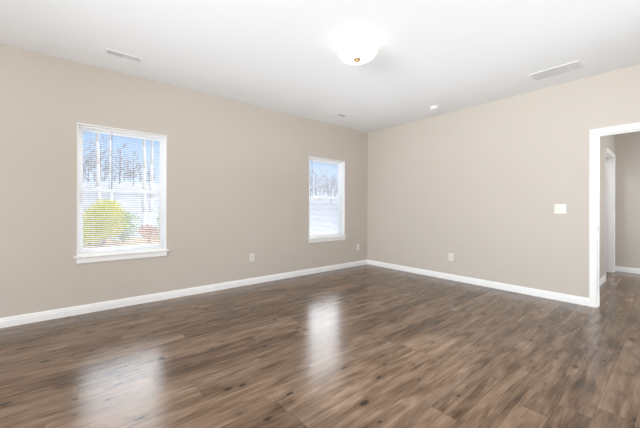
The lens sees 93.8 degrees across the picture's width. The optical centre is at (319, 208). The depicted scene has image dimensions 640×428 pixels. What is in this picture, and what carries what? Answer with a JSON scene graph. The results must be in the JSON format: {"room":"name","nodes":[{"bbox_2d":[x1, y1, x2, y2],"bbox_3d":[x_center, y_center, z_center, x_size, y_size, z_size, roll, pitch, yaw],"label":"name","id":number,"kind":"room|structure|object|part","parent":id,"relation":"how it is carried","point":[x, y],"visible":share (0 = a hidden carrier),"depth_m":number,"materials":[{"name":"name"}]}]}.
{"room":"empty living room","nodes":[
{"label":"empty living room","id":0,"kind":"room"},
{"bbox_2d":[0,44,367,317],"bbox_3d":[-2.611,-0.220,3.375,9.480,2.740,0.160,0,0,-40],"label":"wall","id":1,"kind":"structure","parent":0,"point":[238,172],"depth_m":3.83,"materials":[{"name":"beige paint"}]},
{"bbox_2d":[74,123,168,263],"bbox_3d":[-2.341,-0.170,3.584,0.940,1.532,0.204,0,0,-40],"label":"window","id":2,"kind":"structure","parent":1,"relation":"in","point":[122,255],"depth_m":3.53,"materials":[{"name":"white paint"}]},
{"bbox_3d":[-2.382,-0.551,3.635,0.826,0.709,0.024,0,0,-40],"label":"sash","id":3,"kind":"part","parent":2,"relation":"part of","materials":[{"name":"white plastic"}]},
{"bbox_3d":[-2.368,0.129,3.615,0.826,0.719,0.024,0,0,-40],"label":"sash","id":4,"kind":"part","parent":2,"relation":"part of","materials":[{"name":"white plastic"}]},
{"bbox_3d":[-2.315,0.522,3.551,0.940,0.032,0.119,0,0,-40],"label":"sill","id":5,"kind":"part","parent":2,"relation":"part of","materials":[{"name":"white paint"}]},
{"bbox_2d":[79,125,164,253],"bbox_3d":[-2.319,-0.209,3.558,0.850,1.426,0.043,0,0,-40],"label":"window blind","id":6,"kind":"object","parent":2,"relation":"attached to","point":[80,126],"visible":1,"depth_m":3.51,"materials":[{"name":"white plastic"}]},
{"bbox_3d":[-2.326,0.497,3.564,0.844,0.013,0.022,0,0,-40],"label":"rail","id":7,"kind":"part","parent":6,"relation":"part of","materials":[{"name":"white plastic"}]},
{"bbox_2d":[0,260,366,327],"bbox_3d":[-2.544,1.103,3.321,9.200,0.094,0.014,0,0,-40],"label":"baseboard","id":8,"kind":"structure","parent":1,"relation":"attached to","point":[94,307],"depth_m":3.69,"materials":[{"name":"white paint"}]},
{"bbox_2d":[250,253,253,261],"bbox_3d":[-1.039,0.745,4.572,0.078,0.124,0.009,0,0,-40],"label":"wall outlet","id":9,"kind":"object","parent":1,"relation":"attached to","point":[251,254],"visible":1,"depth_m":4.57,"materials":[{"name":"beige plastic"}]},
{"bbox_2d":[308,156,346,242],"bbox_3d":[0.102,-0.164,5.611,0.935,1.532,0.204,0,0,-40],"label":"window","id":10,"kind":"structure","parent":1,"relation":"in","point":[341,171],"depth_m":5.81,"materials":[{"name":"white paint"}]},
{"bbox_3d":[0.061,-0.545,5.662,0.821,0.709,0.024,0,0,-40],"label":"sash","id":11,"kind":"part","parent":10,"relation":"part of","materials":[{"name":"white plastic"}]},
{"bbox_3d":[0.075,0.135,5.643,0.821,0.719,0.024,0,0,-40],"label":"sash","id":12,"kind":"part","parent":10,"relation":"part of","materials":[{"name":"white plastic"}]},
{"bbox_2d":[309,157,342,236],"bbox_3d":[0.123,-0.203,5.585,0.845,1.426,0.043,0,0,-40],"label":"window blind","id":13,"kind":"object","parent":10,"relation":"attached to","point":[315,159],"visible":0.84,"depth_m":5.58,"materials":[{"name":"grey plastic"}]},
{"bbox_3d":[0.128,0.528,5.578,0.935,0.032,0.119,0,0,-40],"label":"sill","id":14,"kind":"part","parent":10,"relation":"part of","materials":[{"name":"white paint"}]},
{"bbox_2d":[0,264,639,427],"bbox_3d":[0.404,1.257,2.164,12.580,0.200,5.880,0,0,-40],"label":"floor","id":15,"kind":"structure","parent":0,"point":[362,346],"depth_m":2.30,"materials":[{"name":"laminate"}]},
{"bbox_2d":[0,0,639,132],"bbox_3d":[0.411,-1.708,2.164,12.580,0.250,5.880,0,0,-40],"label":"ceiling","id":16,"kind":"structure","parent":0,"point":[277,55],"depth_m":2.89,"materials":[{"name":"white paint"}]},
{"bbox_2d":[105,48,143,63],"bbox_3d":[-2.033,-1.586,3.112,0.330,0.006,0.125,0,0,-40],"label":"ceiling vent","id":17,"kind":"object","parent":16,"relation":"in","point":[107,51],"visible":1,"depth_m":3.11,"materials":[{"name":"white metal"}]},
{"bbox_2d":[329,112,346,117],"bbox_3d":[0.316,-1.580,5.034,0.330,0.006,0.125,0,0,-40],"label":"ceiling vent","id":18,"kind":"object","parent":16,"relation":"in","point":[332,113],"visible":1,"depth_m":5.01,"materials":[{"name":"white metal"}]},
{"bbox_2d":[337,36,376,64],"bbox_3d":[0.359,-1.499,2.893,0.386,0.169,0.386,0,0,-40],"label":"ceiling light","id":19,"kind":"object","parent":16,"relation":"attached to","point":[356,50],"visible":1,"depth_m":2.78,"materials":[{"name":"white glass"}]},
{"bbox_2d":[429,105,438,109],"bbox_3d":[1.773,-1.558,4.644,0.140,0.043,0.140,0,0,-40],"label":"smoke detector","id":20,"kind":"object","parent":16,"relation":"attached to","point":[435,107],"visible":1,"depth_m":4.60,"materials":[{"name":"white plastic"}]},
{"bbox_2d":[527,60,584,81],"bbox_3d":[2.711,-1.574,3.448,0.290,0.006,0.470,0,0,-40],"label":"ceiling vent","id":21,"kind":"object","parent":16,"relation":"in","point":[573,66],"visible":1,"depth_m":3.43,"materials":[{"name":"white metal"}]},
{"bbox_2d":[367,64,639,297],"bbox_3d":[2.829,-0.207,4.147,0.120,2.740,5.600,0,0,-40],"label":"wall","id":22,"kind":"structure","parent":0,"point":[482,184],"depth_m":4.33,"materials":[{"name":"beige paint"}]},
{"bbox_2d":[448,253,452,260],"bbox_3d":[2.133,0.787,4.882,0.009,0.124,0.078,0,0,-40],"label":"wall outlet","id":23,"kind":"object","parent":22,"relation":"attached to","point":[450,255],"visible":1,"depth_m":4.88,"materials":[{"name":"beige plastic"}]},
{"bbox_2d":[367,260,588,305],"bbox_3d":[2.519,1.115,4.412,0.014,0.094,4.800,0,0,-40],"label":"baseboard","id":24,"kind":"structure","parent":22,"relation":"attached to","point":[502,286],"depth_m":4.39,"materials":[{"name":"white paint"}]},
{"bbox_2d":[554,204,566,213],"bbox_3d":[3.040,0.001,3.786,0.016,0.122,0.122,0,0,-40],"label":"light switch","id":25,"kind":"object","parent":22,"relation":"attached to","point":[558,208],"visible":1,"depth_m":3.79,"materials":[{"name":"beige plastic"}]},
{"bbox_2d":[589,122,639,307],"bbox_3d":[3.572,0.113,3.251,0.156,2.103,0.946,0,0,-40],"label":"door frame","id":26,"kind":"structure","parent":22,"relation":"in","point":[595,134],"depth_m":3.54,"materials":[{"name":"white paint"}]},
{"bbox_2d":[600,135,614,277],"bbox_3d":[4.367,-0.203,4.721,2.980,2.740,0.120,0,0,-40],"label":"wall","id":27,"kind":"structure","parent":0,"point":[608,141],"depth_m":4.76,"materials":[{"name":"beige paint"}]},
{"bbox_2d":[605,147,614,276],"bbox_3d":[4.986,0.084,5.235,1.046,2.168,0.156,0,0,-40],"label":"door","id":28,"kind":"structure","parent":27,"relation":"in","point":[609,155],"depth_m":5.50,"materials":[{"name":"white paint"}]},
{"bbox_2d":[600,266,639,285],"bbox_3d":[5.104,1.121,3.829,2.980,0.094,2.200,0,0,-40],"label":"baseboard","id":29,"kind":"structure","parent":27,"relation":"attached to","point":[617,268],"depth_m":5.45,"materials":[{"name":"white paint"}]},
{"bbox_2d":[615,131,639,268],"bbox_3d":[5.885,-0.200,5.319,0.120,2.740,3.500,0,0,-40],"label":"wall","id":30,"kind":"structure","parent":0,"point":[627,145],"depth_m":5.50,"materials":[{"name":"beige paint"}]},
{"label":"outside","id":31,"kind":"structure","parent":0,"visible":0},
{"bbox_2d":[309,203,337,233],"bbox_3d":[7.846,0.029,37.938,40.000,3.431,24.000,0,0,-40],"label":"driveway","id":32,"kind":"structure","parent":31,"point":[335,208],"depth_m":35.26,"materials":[{"name":"concrete"}]},
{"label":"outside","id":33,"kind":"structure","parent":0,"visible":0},
{"bbox_2d":[83,181,337,238],"bbox_3d":[-11.796,-1.172,60.829,170.000,5.799,100.000,0,0,-40],"label":"ground","id":34,"kind":"structure","parent":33,"point":[129,202],"depth_m":29.26,"materials":[{"name":"white snow"}]},
{"bbox_2d":[83,132,95,182],"bbox_3d":[-28.529,-6.271,36.056,4.019,6.993,3.295,0,0,-6],"label":"bare tree","id":35,"kind":"object","parent":34,"relation":"on","point":[87,160],"visible":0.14,"depth_m":36.15,"materials":[{"name":"grey plant"}]},
{"bbox_2d":[84,153,95,181],"bbox_3d":[-34.705,-5.642,44.554,3.289,5.576,3.230,0,0,17],"label":"bare tree","id":36,"kind":"object","parent":34,"relation":"on","point":[88,153],"visible":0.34,"depth_m":44.64,"materials":[{"name":"grey plant"}]},
{"bbox_2d":[86,136,108,181],"bbox_3d":[-26.488,-5.971,36.035,2.898,6.150,3.534,0,0,-28],"label":"bare tree","id":37,"kind":"object","parent":34,"relation":"on","point":[102,136],"visible":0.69,"depth_m":36.08,"materials":[{"name":"grey plant"}]},
{"bbox_2d":[95,133,100,203],"bbox_3d":[-14.921,-4.295,20.026,3.789,11.731,3.194,0,0,39],"label":"bare tree","id":38,"kind":"object","parent":34,"relation":"on","point":[97,134],"visible":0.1,"depth_m":19.85,"materials":[{"name":"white plant"}]},
{"bbox_2d":[95,156,113,180],"bbox_3d":[-32.041,-5.728,44.691,2.825,4.876,2.876,0,0,-5],"label":"bare tree","id":39,"kind":"object","parent":34,"relation":"on","point":[107,156],"visible":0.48,"depth_m":44.51,"materials":[{"name":"grey plant"}]},
{"bbox_2d":[108,135,112,201],"bbox_3d":[-18.981,-6.045,27.032,3.789,11.731,3.194,0,0,43],"label":"bare tree","id":40,"kind":"object","parent":34,"relation":"on","point":[110,197],"visible":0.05,"depth_m":26.84,"materials":[{"name":"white plant"}]},
{"bbox_2d":[108,142,130,183],"bbox_3d":[-24.099,-5.443,35.981,2.501,5.308,3.050,0,0,40],"label":"bare tree","id":41,"kind":"object","parent":34,"relation":"on","point":[119,157],"visible":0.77,"depth_m":35.99,"materials":[{"name":"grey plant"}]},
{"bbox_2d":[83,237,159,247],"bbox_3d":[-11.285,1.729,15.184,16.500,0.060,6.090,0,0,-40],"label":"mulch bed","id":42,"kind":"object","parent":34,"relation":"on","point":[137,240],"visible":0.04,"depth_m":14.69,"materials":[{"name":"brown wood"}]},
{"bbox_2d":[83,217,99,245],"bbox_3d":[-10.685,1.051,13.972,1.145,1.378,0.949,0,0,26],"label":"shrub","id":43,"kind":"object","parent":42,"relation":"on","point":[85,237],"visible":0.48,"depth_m":13.70,"materials":[{"name":"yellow plant"}]},
{"bbox_2d":[83,199,130,243],"bbox_3d":[-10.483,0.620,14.511,2.002,2.232,1.894,0,0,7],"label":"shrub","id":44,"kind":"object","parent":42,"relation":"on","point":[111,224],"visible":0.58,"depth_m":14.18,"materials":[{"name":"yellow plant"}]},
{"bbox_2d":[110,209,141,241],"bbox_3d":[-9.890,0.877,15.078,1.529,1.720,1.297,0,0,-26],"label":"shrub","id":45,"kind":"object","parent":42,"relation":"on","point":[127,233],"visible":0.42,"depth_m":15.10,"materials":[{"name":"green plant"}]},
{"bbox_2d":[136,224,159,241],"bbox_3d":[-8.914,1.254,15.459,1.130,0.970,1.266,0,0,-40],"label":"shrub","id":46,"kind":"object","parent":42,"relation":"on","point":[152,231],"visible":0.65,"depth_m":15.31,"materials":[{"name":"red plant"}]},
{"bbox_2d":[155,209,159,238],"bbox_3d":[-8.836,0.781,16.621,0.816,1.911,0.656,0,0,21],"label":"shrub","id":47,"kind":"object","parent":42,"relation":"on","point":[158,209],"visible":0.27,"depth_m":16.54,"materials":[{"name":"green plant"}]},
{"bbox_2d":[119,159,131,180],"bbox_3d":[-28.936,-5.651,44.583,2.463,4.176,2.419,0,0,-27],"label":"bare tree","id":48,"kind":"object","parent":34,"relation":"on","point":[128,159],"visible":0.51,"depth_m":44.44,"materials":[{"name":"grey plant"}]},
{"bbox_2d":[122,150,140,185],"bbox_3d":[-22.456,-4.828,35.962,2.566,4.464,2.104,0,0,18],"label":"bare tree","id":49,"kind":"object","parent":34,"relation":"on","point":[133,177],"visible":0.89,"depth_m":35.90,"materials":[{"name":"grey plant"}]},
{"bbox_2d":[141,139,146,229],"bbox_3d":[-12.188,-4.103,20.436,3.789,11.731,3.194,0,0,-19],"label":"bare tree","id":50,"kind":"object","parent":34,"relation":"on","point":[143,215],"visible":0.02,"depth_m":20.40,"materials":[{"name":"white plant"}]},
{"bbox_2d":[149,140,153,211],"bbox_3d":[-14.818,-5.285,26.482,3.789,11.731,3.194,0,0,34],"label":"bare tree","id":51,"kind":"object","parent":34,"relation":"on","point":[151,158],"visible":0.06,"depth_m":26.48,"materials":[{"name":"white plant"}]},
{"bbox_2d":[146,162,156,187],"bbox_3d":[-20.488,-4.107,35.990,1.706,3.622,2.081,0,0,-4],"label":"bare tree","id":52,"kind":"object","parent":34,"relation":"on","point":[147,162],"visible":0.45,"depth_m":35.92,"materials":[{"name":"grey plant"}]},
{"bbox_2d":[311,170,323,195],"bbox_3d":[-0.868,-5.150,64.042,3.768,6.556,3.089,0,0,-27],"label":"bare tree","id":53,"kind":"object","parent":34,"relation":"on","point":[313,170],"visible":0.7,"depth_m":63.97,"materials":[{"name":"grey plant"}]},
{"bbox_2d":[313,175,325,194],"bbox_3d":[-0.183,-3.364,49.978,2.753,4.668,2.704,0,0,-4],"label":"bare tree","id":54,"kind":"object","parent":34,"relation":"on","point":[317,175],"visible":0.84,"depth_m":50.11,"materials":[{"name":"grey plant"}]},
{"bbox_2d":[319,171,328,193],"bbox_3d":[0.753,-4.623,57.326,2.568,5.932,3.345,0,0,1],"label":"bare tree","id":55,"kind":"object","parent":34,"relation":"on","point":[320,171],"visible":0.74,"depth_m":57.03,"materials":[{"name":"grey plant"}]},
{"bbox_2d":[324,175,336,201],"bbox_3d":[1.745,-3.369,50.180,3.005,5.187,3.059,0,0,-26],"label":"bare tree","id":56,"kind":"object","parent":34,"relation":"on","point":[330,179],"visible":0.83,"depth_m":49.99,"materials":[{"name":"grey plant"}]}
]}

